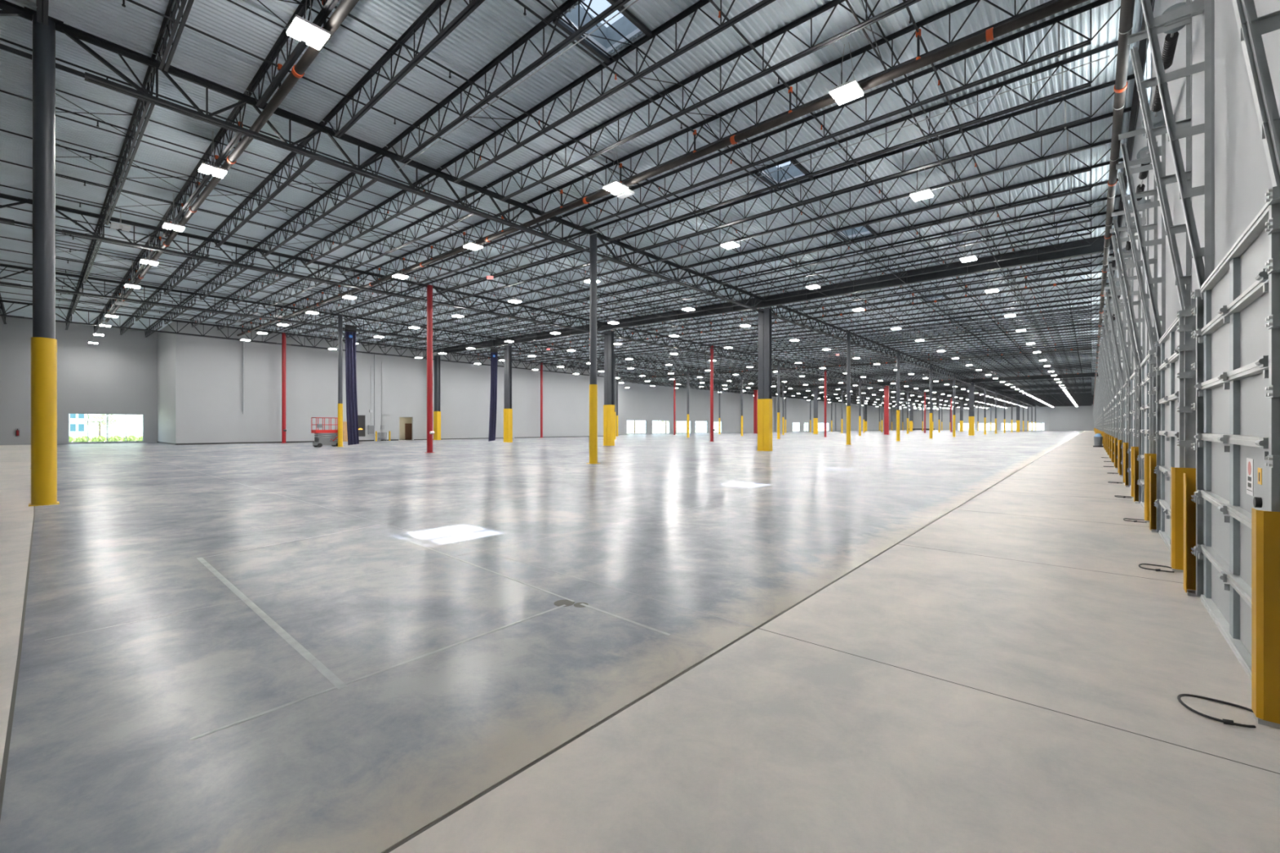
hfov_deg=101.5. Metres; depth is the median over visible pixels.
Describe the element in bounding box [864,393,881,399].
girder
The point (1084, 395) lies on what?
cross beam
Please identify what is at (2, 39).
pipe
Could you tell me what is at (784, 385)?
cross beam
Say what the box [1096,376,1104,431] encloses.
door
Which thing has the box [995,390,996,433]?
steel column
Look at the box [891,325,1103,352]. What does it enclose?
joist
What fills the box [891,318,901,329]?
light
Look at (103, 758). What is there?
floor
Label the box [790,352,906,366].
joist
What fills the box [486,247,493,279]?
exit sign
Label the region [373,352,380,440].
trim
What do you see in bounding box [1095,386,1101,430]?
door
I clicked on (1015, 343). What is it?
joist
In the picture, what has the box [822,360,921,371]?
joist
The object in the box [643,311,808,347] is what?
joist bridging
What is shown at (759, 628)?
joint
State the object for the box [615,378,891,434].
wall
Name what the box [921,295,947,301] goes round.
skylight
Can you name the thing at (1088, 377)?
joist
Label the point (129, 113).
roof truss
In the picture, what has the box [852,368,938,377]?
joist
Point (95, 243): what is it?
joist
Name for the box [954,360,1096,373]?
joist
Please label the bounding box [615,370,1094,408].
joist
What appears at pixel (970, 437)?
trim
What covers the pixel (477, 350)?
pipe
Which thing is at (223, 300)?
joist
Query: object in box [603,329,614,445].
steel column
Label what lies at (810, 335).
joist bridging
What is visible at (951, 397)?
steel column
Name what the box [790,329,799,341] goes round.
light
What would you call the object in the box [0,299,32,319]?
girder
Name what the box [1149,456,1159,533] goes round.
guard
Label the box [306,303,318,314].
light
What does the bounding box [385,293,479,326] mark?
joist
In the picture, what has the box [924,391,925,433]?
steel column
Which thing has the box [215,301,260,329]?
joist
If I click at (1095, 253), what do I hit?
conduit
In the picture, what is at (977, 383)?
joist
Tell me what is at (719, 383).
steel column
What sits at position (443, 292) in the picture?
joist
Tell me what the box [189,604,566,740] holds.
residue
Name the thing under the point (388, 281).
joist
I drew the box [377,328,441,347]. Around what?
joist
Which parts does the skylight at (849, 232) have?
opening frame, opening frame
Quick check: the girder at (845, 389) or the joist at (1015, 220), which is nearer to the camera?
the joist at (1015, 220)
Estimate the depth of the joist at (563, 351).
69.97 m
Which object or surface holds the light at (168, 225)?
hanging from the ceiling at (493, 26)
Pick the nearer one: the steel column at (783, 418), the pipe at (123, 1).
the pipe at (123, 1)
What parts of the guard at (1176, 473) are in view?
foot plate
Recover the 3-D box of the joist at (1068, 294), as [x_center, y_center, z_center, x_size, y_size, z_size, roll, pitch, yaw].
[21.693,-8.695,37.621,18.167,0.800,0.158,0,0,41]
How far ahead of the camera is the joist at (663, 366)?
86.78 m
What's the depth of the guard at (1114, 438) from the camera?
21.88 m
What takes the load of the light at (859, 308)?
hanging from the ceiling at (493, 26)
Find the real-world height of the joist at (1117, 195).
0.800 m
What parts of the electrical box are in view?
door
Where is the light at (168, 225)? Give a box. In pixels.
[162,193,185,231]
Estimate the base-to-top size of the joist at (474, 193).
1.035 m
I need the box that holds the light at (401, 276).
[391,253,408,279]
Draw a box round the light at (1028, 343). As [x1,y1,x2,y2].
[1026,336,1035,344]
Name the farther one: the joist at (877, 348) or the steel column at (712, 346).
the joist at (877, 348)
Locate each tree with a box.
[84,413,115,435]
[657,420,669,432]
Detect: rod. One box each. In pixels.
[1057,21,1060,57]
[1061,64,1063,97]
[1064,101,1066,128]
[1066,130,1068,155]
[1068,154,1070,177]
[1070,175,1071,195]
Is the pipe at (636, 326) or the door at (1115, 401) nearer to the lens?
the door at (1115, 401)
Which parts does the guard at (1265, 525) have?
foot plate, plate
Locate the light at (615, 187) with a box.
[603,151,628,194]
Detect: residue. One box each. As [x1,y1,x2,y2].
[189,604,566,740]
[196,557,347,689]
[200,524,378,558]
[410,541,574,601]
[580,603,671,635]
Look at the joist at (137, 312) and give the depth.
40.31 m
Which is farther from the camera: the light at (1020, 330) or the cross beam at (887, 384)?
the cross beam at (887, 384)
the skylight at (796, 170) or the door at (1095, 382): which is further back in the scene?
the door at (1095, 382)
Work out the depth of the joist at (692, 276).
35.02 m
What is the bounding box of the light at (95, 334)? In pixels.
[93,333,104,336]
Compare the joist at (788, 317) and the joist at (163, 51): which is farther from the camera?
the joist at (788, 317)
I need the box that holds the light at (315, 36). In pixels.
[286,0,329,49]
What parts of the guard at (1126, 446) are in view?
plate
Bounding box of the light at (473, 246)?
[462,218,482,250]
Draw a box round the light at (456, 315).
[452,298,464,317]
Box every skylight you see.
[552,0,652,63]
[755,160,813,190]
[833,225,876,242]
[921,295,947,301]
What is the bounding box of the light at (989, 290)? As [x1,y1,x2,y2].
[985,270,999,293]
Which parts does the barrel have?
lid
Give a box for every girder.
[0,0,31,59]
[0,193,32,226]
[0,263,32,288]
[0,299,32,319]
[55,23,591,253]
[55,204,427,301]
[55,271,338,328]
[55,306,282,344]
[285,333,435,359]
[342,315,507,350]
[432,286,608,335]
[440,352,540,370]
[511,342,604,362]
[542,362,616,377]
[596,233,764,312]
[613,327,711,355]
[615,355,687,373]
[618,372,674,384]
[675,377,718,388]
[688,367,741,380]
[713,346,778,367]
[720,383,755,392]
[742,374,782,386]
[769,305,848,342]
[779,360,825,376]
[783,380,814,390]
[786,391,810,398]
[817,386,840,393]
[826,369,859,382]
[842,389,863,396]
[850,332,897,359]
[861,379,886,387]
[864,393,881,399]
[887,385,907,391]
[899,351,930,370]
[908,388,924,395]
[925,391,938,397]
[932,364,954,378]
[939,395,951,399]
[955,373,971,384]
[974,382,985,389]
[986,385,995,393]
[996,390,1004,396]
[1005,393,1012,399]
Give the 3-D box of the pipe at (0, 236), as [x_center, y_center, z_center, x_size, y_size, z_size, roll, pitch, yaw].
[-21.617,-9.176,36.516,0.060,0.196,39.000,0,0,41]
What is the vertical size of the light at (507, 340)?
1.617 m
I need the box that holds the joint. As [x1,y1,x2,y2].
[759,628,1279,774]
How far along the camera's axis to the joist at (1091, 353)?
69.02 m
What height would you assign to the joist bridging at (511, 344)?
0.853 m
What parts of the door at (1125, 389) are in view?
bearing plate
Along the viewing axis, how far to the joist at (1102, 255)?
32.09 m
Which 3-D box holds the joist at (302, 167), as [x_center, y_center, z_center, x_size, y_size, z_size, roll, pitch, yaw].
[-15.148,-8.828,20.554,15.140,1.035,0.158,0,0,41]
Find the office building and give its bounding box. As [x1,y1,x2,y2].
[69,413,142,439]
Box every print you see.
[1246,476,1252,491]
[1248,461,1251,475]
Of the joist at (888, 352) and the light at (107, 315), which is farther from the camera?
the joist at (888, 352)
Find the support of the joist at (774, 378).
attached to the ceiling at (493, 26)
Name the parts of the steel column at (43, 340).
cap plate, plate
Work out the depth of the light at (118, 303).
33.87 m
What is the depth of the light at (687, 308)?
35.21 m
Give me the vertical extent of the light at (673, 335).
1.396 m
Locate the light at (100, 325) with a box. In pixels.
[99,315,111,327]
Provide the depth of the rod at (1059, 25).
11.66 m
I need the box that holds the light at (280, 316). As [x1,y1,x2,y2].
[272,310,283,318]
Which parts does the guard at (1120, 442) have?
plate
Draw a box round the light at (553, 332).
[550,320,560,334]
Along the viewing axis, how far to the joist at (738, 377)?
103.91 m
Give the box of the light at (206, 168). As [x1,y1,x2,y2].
[198,131,226,177]
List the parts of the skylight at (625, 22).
opening frame, opening frame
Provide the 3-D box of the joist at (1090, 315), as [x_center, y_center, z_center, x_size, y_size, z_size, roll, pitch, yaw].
[27.740,-8.695,44.621,18.167,0.800,0.158,0,0,41]
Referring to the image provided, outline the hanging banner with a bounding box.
[488,340,497,441]
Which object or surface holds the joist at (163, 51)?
attached to the ceiling at (493, 26)
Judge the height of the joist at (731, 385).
1.035 m
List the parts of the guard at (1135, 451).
plate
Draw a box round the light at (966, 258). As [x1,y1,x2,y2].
[960,235,977,262]
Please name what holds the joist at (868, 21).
attached to the ceiling at (493, 26)
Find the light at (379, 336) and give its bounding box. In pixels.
[373,325,383,337]
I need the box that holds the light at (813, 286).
[805,266,820,289]
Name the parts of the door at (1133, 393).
bearing plate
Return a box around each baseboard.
[157,441,175,444]
[175,440,330,444]
[359,439,398,441]
[413,435,603,439]
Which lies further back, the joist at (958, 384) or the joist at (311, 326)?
the joist at (958, 384)
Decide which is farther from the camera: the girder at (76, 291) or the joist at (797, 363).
the joist at (797, 363)
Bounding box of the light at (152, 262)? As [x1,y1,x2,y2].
[139,231,158,266]
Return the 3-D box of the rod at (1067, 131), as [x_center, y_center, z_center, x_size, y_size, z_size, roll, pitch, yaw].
[12.986,-8.700,15.872,0.036,0.900,0.024,0,0,41]
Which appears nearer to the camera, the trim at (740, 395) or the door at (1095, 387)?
the door at (1095, 387)
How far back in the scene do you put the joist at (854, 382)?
113.76 m
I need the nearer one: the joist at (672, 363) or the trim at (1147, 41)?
the trim at (1147, 41)
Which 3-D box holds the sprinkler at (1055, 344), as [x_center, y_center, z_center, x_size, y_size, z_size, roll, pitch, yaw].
[23.209,-8.873,74.834,63.681,1.553,0.130,0,0,41]
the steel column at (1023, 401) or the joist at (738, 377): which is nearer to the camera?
the joist at (738, 377)
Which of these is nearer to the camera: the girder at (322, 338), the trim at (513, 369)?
the girder at (322, 338)
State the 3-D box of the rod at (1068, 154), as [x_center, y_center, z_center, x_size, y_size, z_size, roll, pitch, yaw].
[14.195,-8.700,17.272,0.036,0.900,0.024,0,0,41]
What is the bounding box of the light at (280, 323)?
[276,320,288,326]
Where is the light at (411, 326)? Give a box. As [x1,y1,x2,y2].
[408,313,419,328]
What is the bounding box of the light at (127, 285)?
[124,258,140,288]
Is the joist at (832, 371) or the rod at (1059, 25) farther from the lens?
the joist at (832, 371)
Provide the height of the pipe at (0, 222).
0.196 m
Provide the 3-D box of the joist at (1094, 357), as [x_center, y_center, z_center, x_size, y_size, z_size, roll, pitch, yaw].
[53.138,-8.695,74.019,18.167,0.800,0.158,0,0,41]
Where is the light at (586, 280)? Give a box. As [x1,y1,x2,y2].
[584,278,599,282]
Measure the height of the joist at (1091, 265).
0.800 m
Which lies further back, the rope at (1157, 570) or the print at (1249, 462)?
the rope at (1157, 570)
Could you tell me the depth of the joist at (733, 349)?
68.12 m
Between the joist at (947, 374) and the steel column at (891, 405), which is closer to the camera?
the joist at (947, 374)
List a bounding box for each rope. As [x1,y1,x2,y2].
[1114,495,1131,497]
[1123,518,1146,522]
[1138,563,1174,573]
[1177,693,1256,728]
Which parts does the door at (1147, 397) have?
panel, panel, panel, panel, bearing plate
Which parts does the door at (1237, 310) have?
panel, panel, panel, panel, panel, panel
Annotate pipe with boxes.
[0,37,741,302]
[0,89,705,307]
[0,128,672,312]
[0,160,643,317]
[0,184,617,321]
[0,204,588,324]
[0,222,568,328]
[0,235,548,332]
[0,248,530,335]
[0,259,510,337]
[0,268,496,341]
[0,284,463,345]
[0,291,451,347]
[0,297,436,349]
[4,277,480,343]
[121,0,791,293]
[242,341,244,413]
[320,0,837,285]
[461,351,746,386]
[476,350,755,385]
[485,347,746,382]
[503,346,775,383]
[514,0,889,276]
[519,343,802,385]
[531,341,808,383]
[549,338,815,382]
[569,335,834,382]
[597,333,835,378]
[611,328,870,382]
[635,325,893,382]
[663,321,901,380]
[692,317,920,380]
[708,0,947,266]
[724,313,940,380]
[771,312,958,379]
[806,300,979,377]
[850,293,987,368]
[900,285,1023,376]
[902,0,1016,254]
[956,275,1046,376]
[1020,266,1067,372]
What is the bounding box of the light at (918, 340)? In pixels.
[915,327,924,341]
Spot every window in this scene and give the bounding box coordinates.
[67,413,143,442]
[626,419,645,434]
[652,420,669,433]
[675,420,685,433]
[713,421,721,432]
[1028,422,1044,430]
[1143,40,1151,136]
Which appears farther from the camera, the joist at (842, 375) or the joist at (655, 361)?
the joist at (842, 375)
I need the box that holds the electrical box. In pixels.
[368,425,374,434]
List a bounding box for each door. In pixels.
[342,422,347,441]
[404,423,412,439]
[1094,390,1100,430]
[1095,379,1102,431]
[1095,382,1102,431]
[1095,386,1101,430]
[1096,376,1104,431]
[1097,354,1108,433]
[1097,359,1107,433]
[1097,364,1105,432]
[1098,345,1111,434]
[1099,337,1112,448]
[1100,324,1115,436]
[1101,309,1119,454]
[1102,289,1126,458]
[1104,257,1134,475]
[1106,213,1146,488]
[1111,141,1161,510]
[1118,0,1203,551]
[1140,0,1279,680]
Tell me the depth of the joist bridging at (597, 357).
80.33 m
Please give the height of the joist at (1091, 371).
0.800 m
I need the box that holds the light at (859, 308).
[852,293,864,311]
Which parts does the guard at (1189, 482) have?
plate, foot plate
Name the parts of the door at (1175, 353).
panel, panel, panel, panel, panel, panel, bearing plate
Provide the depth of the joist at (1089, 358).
74.95 m
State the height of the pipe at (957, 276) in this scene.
0.161 m
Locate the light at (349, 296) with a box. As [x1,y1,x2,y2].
[342,277,356,299]
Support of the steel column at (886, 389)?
on the floor at (103, 758)
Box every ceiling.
[0,0,1142,399]
[561,16,1017,363]
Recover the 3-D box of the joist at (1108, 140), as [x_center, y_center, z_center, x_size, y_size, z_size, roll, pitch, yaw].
[8.389,-8.695,22.222,18.167,0.800,0.158,0,0,41]
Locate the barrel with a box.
[1093,433,1103,447]
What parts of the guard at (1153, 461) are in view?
plate, foot plate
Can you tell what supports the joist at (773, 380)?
attached to the ceiling at (493, 26)
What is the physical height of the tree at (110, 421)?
4.064 m
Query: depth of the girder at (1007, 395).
144.10 m
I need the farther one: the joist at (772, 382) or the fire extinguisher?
the joist at (772, 382)
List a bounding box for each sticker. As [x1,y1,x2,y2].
[1246,457,1253,496]
[1257,467,1262,484]
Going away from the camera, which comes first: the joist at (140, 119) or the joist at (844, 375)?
the joist at (140, 119)
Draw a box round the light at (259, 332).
[257,311,267,334]
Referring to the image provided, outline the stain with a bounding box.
[553,600,588,607]
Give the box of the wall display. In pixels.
[357,415,364,436]
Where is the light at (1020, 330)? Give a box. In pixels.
[1016,317,1026,331]
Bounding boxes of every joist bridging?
[55,224,403,315]
[55,280,322,334]
[297,318,484,352]
[360,293,578,341]
[453,344,587,364]
[464,248,717,325]
[533,331,684,357]
[560,356,667,373]
[636,347,751,368]
[636,367,722,379]
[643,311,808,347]
[674,115,1000,296]
[694,374,755,384]
[713,360,802,375]
[744,335,863,362]
[771,370,838,382]
[804,352,902,371]
[830,268,1029,332]
[850,365,928,379]
[883,374,947,385]
[902,310,1044,352]
[942,337,1053,364]
[968,354,1059,374]
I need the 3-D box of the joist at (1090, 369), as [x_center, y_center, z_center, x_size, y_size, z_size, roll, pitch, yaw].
[65.233,-8.695,88.018,18.167,0.800,0.158,0,0,41]
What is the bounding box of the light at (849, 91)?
[829,44,863,105]
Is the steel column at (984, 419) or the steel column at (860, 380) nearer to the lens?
the steel column at (860, 380)
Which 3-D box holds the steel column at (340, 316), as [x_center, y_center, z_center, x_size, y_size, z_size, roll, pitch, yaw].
[-25.145,-3.851,43.859,0.440,11.102,0.560,0,0,41]
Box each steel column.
[24,6,63,506]
[280,332,287,443]
[337,313,344,446]
[424,284,435,453]
[433,355,440,439]
[503,345,512,442]
[540,362,543,437]
[586,230,599,463]
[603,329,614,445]
[613,355,616,439]
[616,372,617,435]
[673,380,675,435]
[686,367,688,437]
[710,345,714,441]
[718,382,719,434]
[741,374,742,435]
[753,390,757,433]
[757,306,772,451]
[776,359,780,439]
[782,380,784,435]
[784,392,786,432]
[809,395,811,432]
[813,387,817,434]
[824,369,826,436]
[831,396,832,431]
[841,391,842,433]
[845,331,851,444]
[858,377,861,435]
[862,394,864,432]
[864,401,866,431]
[879,403,879,431]
[881,396,882,431]
[884,386,888,434]
[891,404,892,430]
[896,351,899,440]
[902,405,903,430]
[906,388,908,433]
[909,401,912,431]
[922,402,923,431]
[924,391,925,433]
[929,364,932,438]
[932,404,933,431]
[938,395,939,432]
[941,405,942,430]
[950,397,951,431]
[952,373,955,436]
[960,400,963,431]
[968,382,974,435]
[977,403,978,431]
[983,385,986,434]
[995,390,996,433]
[1004,393,1005,432]
[1011,396,1013,432]
[1016,400,1019,431]
[1022,400,1023,431]
[1026,402,1028,431]
[1031,404,1032,431]
[1035,404,1035,431]
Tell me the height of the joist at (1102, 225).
0.800 m
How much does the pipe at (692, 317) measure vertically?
0.161 m
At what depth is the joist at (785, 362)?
81.90 m
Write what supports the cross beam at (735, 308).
attached to the ceiling at (493, 26)
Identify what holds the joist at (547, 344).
attached to the ceiling at (493, 26)
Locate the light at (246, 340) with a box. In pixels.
[240,323,250,341]
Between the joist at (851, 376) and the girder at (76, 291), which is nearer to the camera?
the girder at (76, 291)
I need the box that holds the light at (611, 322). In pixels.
[608,309,618,324]
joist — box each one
[0,297,6,324]
[36,0,48,26]
[65,306,72,329]
[70,272,82,314]
[81,211,105,283]
[93,310,104,332]
[101,53,159,225]
[102,279,124,317]
[119,313,134,334]
[123,223,161,289]
[133,284,162,320]
[144,316,163,337]
[152,0,194,71]
[159,90,252,237]
[161,235,213,294]
[162,290,198,324]
[189,295,230,327]
[197,244,257,299]
[209,120,327,248]
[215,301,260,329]
[230,253,299,304]
[239,304,288,333]
[245,0,339,108]
[256,146,389,257]
[260,262,336,309]
[262,309,314,335]
[284,311,340,337]
[288,269,370,311]
[297,167,442,266]
[305,315,362,340]
[315,277,399,316]
[322,0,484,137]
[324,320,384,342]
[335,186,487,273]
[340,282,430,320]
[343,322,404,342]
[360,324,425,346]
[363,288,456,324]
[369,201,527,279]
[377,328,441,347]
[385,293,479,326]
[386,0,630,162]
[394,330,461,350]
[404,215,562,287]
[404,297,502,329]
[408,333,477,351]
[422,337,490,353]
[425,302,523,332]
[429,227,593,293]
[440,0,775,182]
[444,307,542,335]
[453,343,519,355]
[455,239,621,297]
[462,311,560,337]
[464,342,532,357]
[477,315,577,340]
[479,343,548,359]
[480,248,645,302]
[486,0,920,200]
[493,320,589,342]
[497,346,559,359]
[500,349,568,361]
[504,257,663,307]
[511,351,579,363]
[522,351,587,364]
[523,265,687,311]
[525,328,619,346]
[526,0,1059,215]
[535,327,636,348]
[535,352,602,364]
[542,272,705,315]
[543,355,603,366]
[548,330,648,350]
[555,355,622,367]
[560,356,631,368]
[561,0,1120,229]
[562,280,722,319]
[562,333,660,351]
[571,358,640,368]
[574,337,667,353]
[577,285,737,323]
[581,359,649,370]
[586,337,682,355]
[593,40,1118,241]
[596,291,751,326]
[596,339,692,356]
[596,362,663,372]
[598,360,657,370]
[613,342,702,357]
[613,343,711,359]
[615,365,678,373]
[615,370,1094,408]
[616,363,672,372]
[617,366,684,374]
[620,73,1134,251]
[623,346,718,360]
[625,365,694,375]
[626,307,769,332]
[632,368,697,376]
[635,348,725,362]
[636,306,787,334]
[639,368,706,377]
[644,349,737,363]
[645,106,1131,261]
[645,368,710,377]
[648,310,798,337]
[650,351,743,364]
[651,369,717,378]
[657,370,725,378]
[659,352,751,365]
[662,313,808,340]
[666,354,758,366]
[671,138,1111,269]
[672,371,730,379]
[672,372,736,380]
[675,373,737,381]
[676,318,813,342]
[678,356,758,368]
[681,374,743,381]
[682,321,821,344]
[684,358,756,368]
[686,375,749,382]
[687,157,1123,276]
[693,324,827,346]
[693,360,774,369]
[694,376,752,382]
[699,360,780,370]
[699,377,757,383]
[703,328,835,348]
[703,360,790,371]
[704,377,754,383]
[705,378,755,384]
[706,177,1118,284]
[711,329,847,350]
[713,362,790,373]
[718,363,800,373]
[718,378,776,385]
[720,332,855,351]
[720,364,806,374]
[720,377,774,384]
[720,379,777,386]
[722,194,1120,290]
[725,366,805,375]
[730,381,787,386]
[732,335,857,353]
[733,382,792,386]
[735,367,812,376]
[737,337,867,355]
[737,368,816,377]
[738,208,1118,296]
[744,339,872,356]
[745,368,818,377]
[749,370,824,377]
[751,222,1113,301]
[751,342,878,357]
[755,370,832,378]
[771,343,883,359]
[771,346,888,361]
[771,372,831,378]
[771,372,838,380]
[771,373,841,381]
[772,373,843,381]
[778,348,890,362]
[779,374,846,382]
[779,375,853,382]
[783,252,1103,311]
[783,350,892,364]
[786,351,896,364]
[787,376,857,383]
[788,253,1113,315]
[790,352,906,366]
[792,377,858,383]
[794,377,858,384]
[795,378,864,385]
[798,262,1111,318]
[800,354,910,367]
[802,355,914,368]
[806,357,917,369]
[806,381,871,386]
[808,271,1108,322]
[812,382,879,387]
[813,381,875,386]
[815,359,916,370]
[821,276,1107,325]
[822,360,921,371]
[823,361,922,372]
[826,362,929,373]
[828,283,1109,328]
[835,289,1106,332]
[835,364,929,373]
[835,385,895,390]
[839,364,929,374]
[841,294,1100,334]
[843,366,929,375]
[844,367,938,376]
[848,299,1100,337]
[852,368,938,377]
[854,369,939,377]
[855,303,1105,339]
[859,369,948,378]
[860,370,951,379]
[862,308,1098,342]
[863,372,946,380]
[866,373,949,381]
[867,311,1106,344]
[871,373,955,381]
[871,374,952,382]
[873,315,1104,346]
[876,377,960,383]
[879,319,1102,348]
[884,322,1103,350]
[885,377,960,384]
[888,377,964,385]
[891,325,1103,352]
[893,328,1102,354]
[895,377,955,383]
[901,331,1097,355]
[901,384,964,387]
[902,382,968,386]
[905,382,975,388]
[906,333,1102,357]
[906,382,980,389]
[909,382,968,386]
[909,384,977,389]
[910,336,1102,359]
[914,338,1097,359]
[919,341,1097,361]
[920,343,1096,363]
[921,345,1097,364]
[928,348,1097,365]
[928,348,1100,366]
[931,351,1096,368]
[937,353,1100,369]
[938,352,1096,368]
[942,355,1096,370]
[948,358,1096,373]
[949,356,1096,372]
[951,360,1096,374]
[953,362,1094,375]
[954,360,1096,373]
[954,363,1094,376]
[958,364,1095,377]
[960,365,1095,377]
[963,366,1094,378]
[966,368,1093,379]
[968,368,1093,380]
[971,369,1095,380]
[973,371,1097,382]
[974,370,1095,381]
[978,377,1092,383]
[981,377,1092,383]
[981,377,1093,385]
[982,377,1088,386]
[982,377,1093,385]
[982,377,1094,386]
[983,377,1093,384]
[988,378,1092,386]
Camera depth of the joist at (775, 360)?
78.58 m
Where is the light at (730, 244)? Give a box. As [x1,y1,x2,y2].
[720,217,739,248]
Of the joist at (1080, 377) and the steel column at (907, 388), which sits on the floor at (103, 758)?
the steel column at (907, 388)
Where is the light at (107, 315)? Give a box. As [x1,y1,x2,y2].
[105,310,118,317]
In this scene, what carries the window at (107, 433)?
in the wall at (117, 374)
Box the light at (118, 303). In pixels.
[115,288,128,306]
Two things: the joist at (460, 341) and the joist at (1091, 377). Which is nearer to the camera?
the joist at (460, 341)
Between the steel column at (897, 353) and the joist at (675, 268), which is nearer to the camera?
the joist at (675, 268)
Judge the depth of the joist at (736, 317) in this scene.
42.54 m
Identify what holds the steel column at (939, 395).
on the floor at (103, 758)
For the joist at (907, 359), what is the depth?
74.79 m
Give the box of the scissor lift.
[311,417,337,447]
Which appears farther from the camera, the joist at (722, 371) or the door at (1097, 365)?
the joist at (722, 371)
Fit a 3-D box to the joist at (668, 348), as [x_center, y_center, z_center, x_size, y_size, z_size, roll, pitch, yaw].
[-0.043,-9.079,61.289,15.140,1.035,0.158,0,0,41]
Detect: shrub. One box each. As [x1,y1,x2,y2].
[69,436,74,442]
[74,435,92,442]
[91,435,106,441]
[107,435,123,441]
[121,435,137,441]
[137,435,142,440]
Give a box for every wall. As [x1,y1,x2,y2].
[0,315,157,444]
[157,321,175,443]
[175,320,604,443]
[399,417,412,439]
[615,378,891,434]
[892,404,1093,431]
[1097,0,1279,409]
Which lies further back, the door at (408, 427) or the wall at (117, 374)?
the door at (408, 427)
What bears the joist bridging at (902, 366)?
attached to the joist at (924, 366)
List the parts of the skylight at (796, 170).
opening frame, opening frame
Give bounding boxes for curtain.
[344,324,359,444]
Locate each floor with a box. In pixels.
[0,430,1083,852]
[0,444,33,777]
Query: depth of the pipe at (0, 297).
46.45 m
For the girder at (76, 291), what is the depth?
36.20 m
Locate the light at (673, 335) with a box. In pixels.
[669,321,678,337]
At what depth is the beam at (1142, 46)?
14.96 m
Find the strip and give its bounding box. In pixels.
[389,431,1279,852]
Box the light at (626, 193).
[610,164,634,199]
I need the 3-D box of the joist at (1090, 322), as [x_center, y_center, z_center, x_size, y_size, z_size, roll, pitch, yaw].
[30.159,-8.695,47.421,18.167,0.800,0.158,0,0,41]
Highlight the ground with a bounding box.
[71,428,1044,442]
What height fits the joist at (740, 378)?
1.035 m
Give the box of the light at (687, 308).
[682,291,694,311]
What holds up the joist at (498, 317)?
attached to the ceiling at (493, 26)
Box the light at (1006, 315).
[1004,302,1015,317]
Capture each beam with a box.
[436,337,507,355]
[506,321,608,344]
[608,296,764,329]
[755,385,815,389]
[764,233,1118,306]
[815,382,886,387]
[886,378,971,385]
[971,372,1097,382]
[1017,395,1093,399]
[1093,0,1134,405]
[1097,0,1155,378]
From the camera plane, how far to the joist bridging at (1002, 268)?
36.25 m
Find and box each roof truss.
[55,88,540,284]
[226,0,925,219]
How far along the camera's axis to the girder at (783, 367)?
77.02 m
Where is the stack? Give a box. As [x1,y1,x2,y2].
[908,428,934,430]
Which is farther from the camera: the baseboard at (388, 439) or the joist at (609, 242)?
the baseboard at (388, 439)
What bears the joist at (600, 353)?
attached to the ceiling at (493, 26)
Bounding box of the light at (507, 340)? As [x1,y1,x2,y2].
[504,337,513,342]
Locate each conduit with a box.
[368,365,373,425]
[381,361,382,424]
[395,0,638,172]
[578,55,1109,239]
[649,143,1105,264]
[712,205,1102,286]
[765,253,1097,307]
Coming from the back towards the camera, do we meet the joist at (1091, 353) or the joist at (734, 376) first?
the joist at (734, 376)
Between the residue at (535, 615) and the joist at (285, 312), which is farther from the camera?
the joist at (285, 312)
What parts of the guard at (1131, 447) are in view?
plate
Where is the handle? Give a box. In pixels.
[1253,497,1262,507]
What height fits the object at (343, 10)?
1.602 m
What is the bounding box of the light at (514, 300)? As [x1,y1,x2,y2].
[508,280,521,303]
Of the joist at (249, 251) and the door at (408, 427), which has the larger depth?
the door at (408, 427)
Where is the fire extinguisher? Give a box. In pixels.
[15,427,19,436]
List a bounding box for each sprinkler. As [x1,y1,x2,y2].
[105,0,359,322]
[236,0,1087,336]
[471,275,1102,360]
[635,343,1097,377]
[736,370,1095,387]
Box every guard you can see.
[1107,435,1109,455]
[1109,435,1111,458]
[1111,436,1114,462]
[1111,436,1114,463]
[1114,438,1117,466]
[1115,438,1117,468]
[1117,440,1121,474]
[1119,440,1123,476]
[1123,442,1128,483]
[1124,443,1129,487]
[1130,446,1138,497]
[1133,448,1139,503]
[1144,453,1156,522]
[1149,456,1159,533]
[1170,466,1195,573]
[1183,473,1200,597]
[1251,507,1279,728]
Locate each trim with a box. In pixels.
[0,506,35,820]
[44,439,985,555]
[45,436,970,518]
[47,444,999,639]
[128,452,754,627]
[292,443,980,489]
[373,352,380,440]
[383,443,1063,852]
[511,366,514,438]
[615,383,620,435]
[740,395,744,432]
[774,398,777,431]
[835,403,837,431]
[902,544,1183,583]
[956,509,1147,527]
[1046,406,1048,430]
[1127,182,1128,355]
[1146,37,1148,355]
[1211,0,1214,272]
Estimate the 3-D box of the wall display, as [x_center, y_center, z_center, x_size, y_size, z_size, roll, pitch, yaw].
[-32.340,-0.075,60.383,0.105,2.450,1.100,0,0,41]
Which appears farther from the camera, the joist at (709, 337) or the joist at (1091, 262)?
the joist at (709, 337)
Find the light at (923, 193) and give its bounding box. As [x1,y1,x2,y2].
[910,160,933,201]
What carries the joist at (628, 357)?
attached to the ceiling at (493, 26)
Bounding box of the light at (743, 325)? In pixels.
[739,315,750,327]

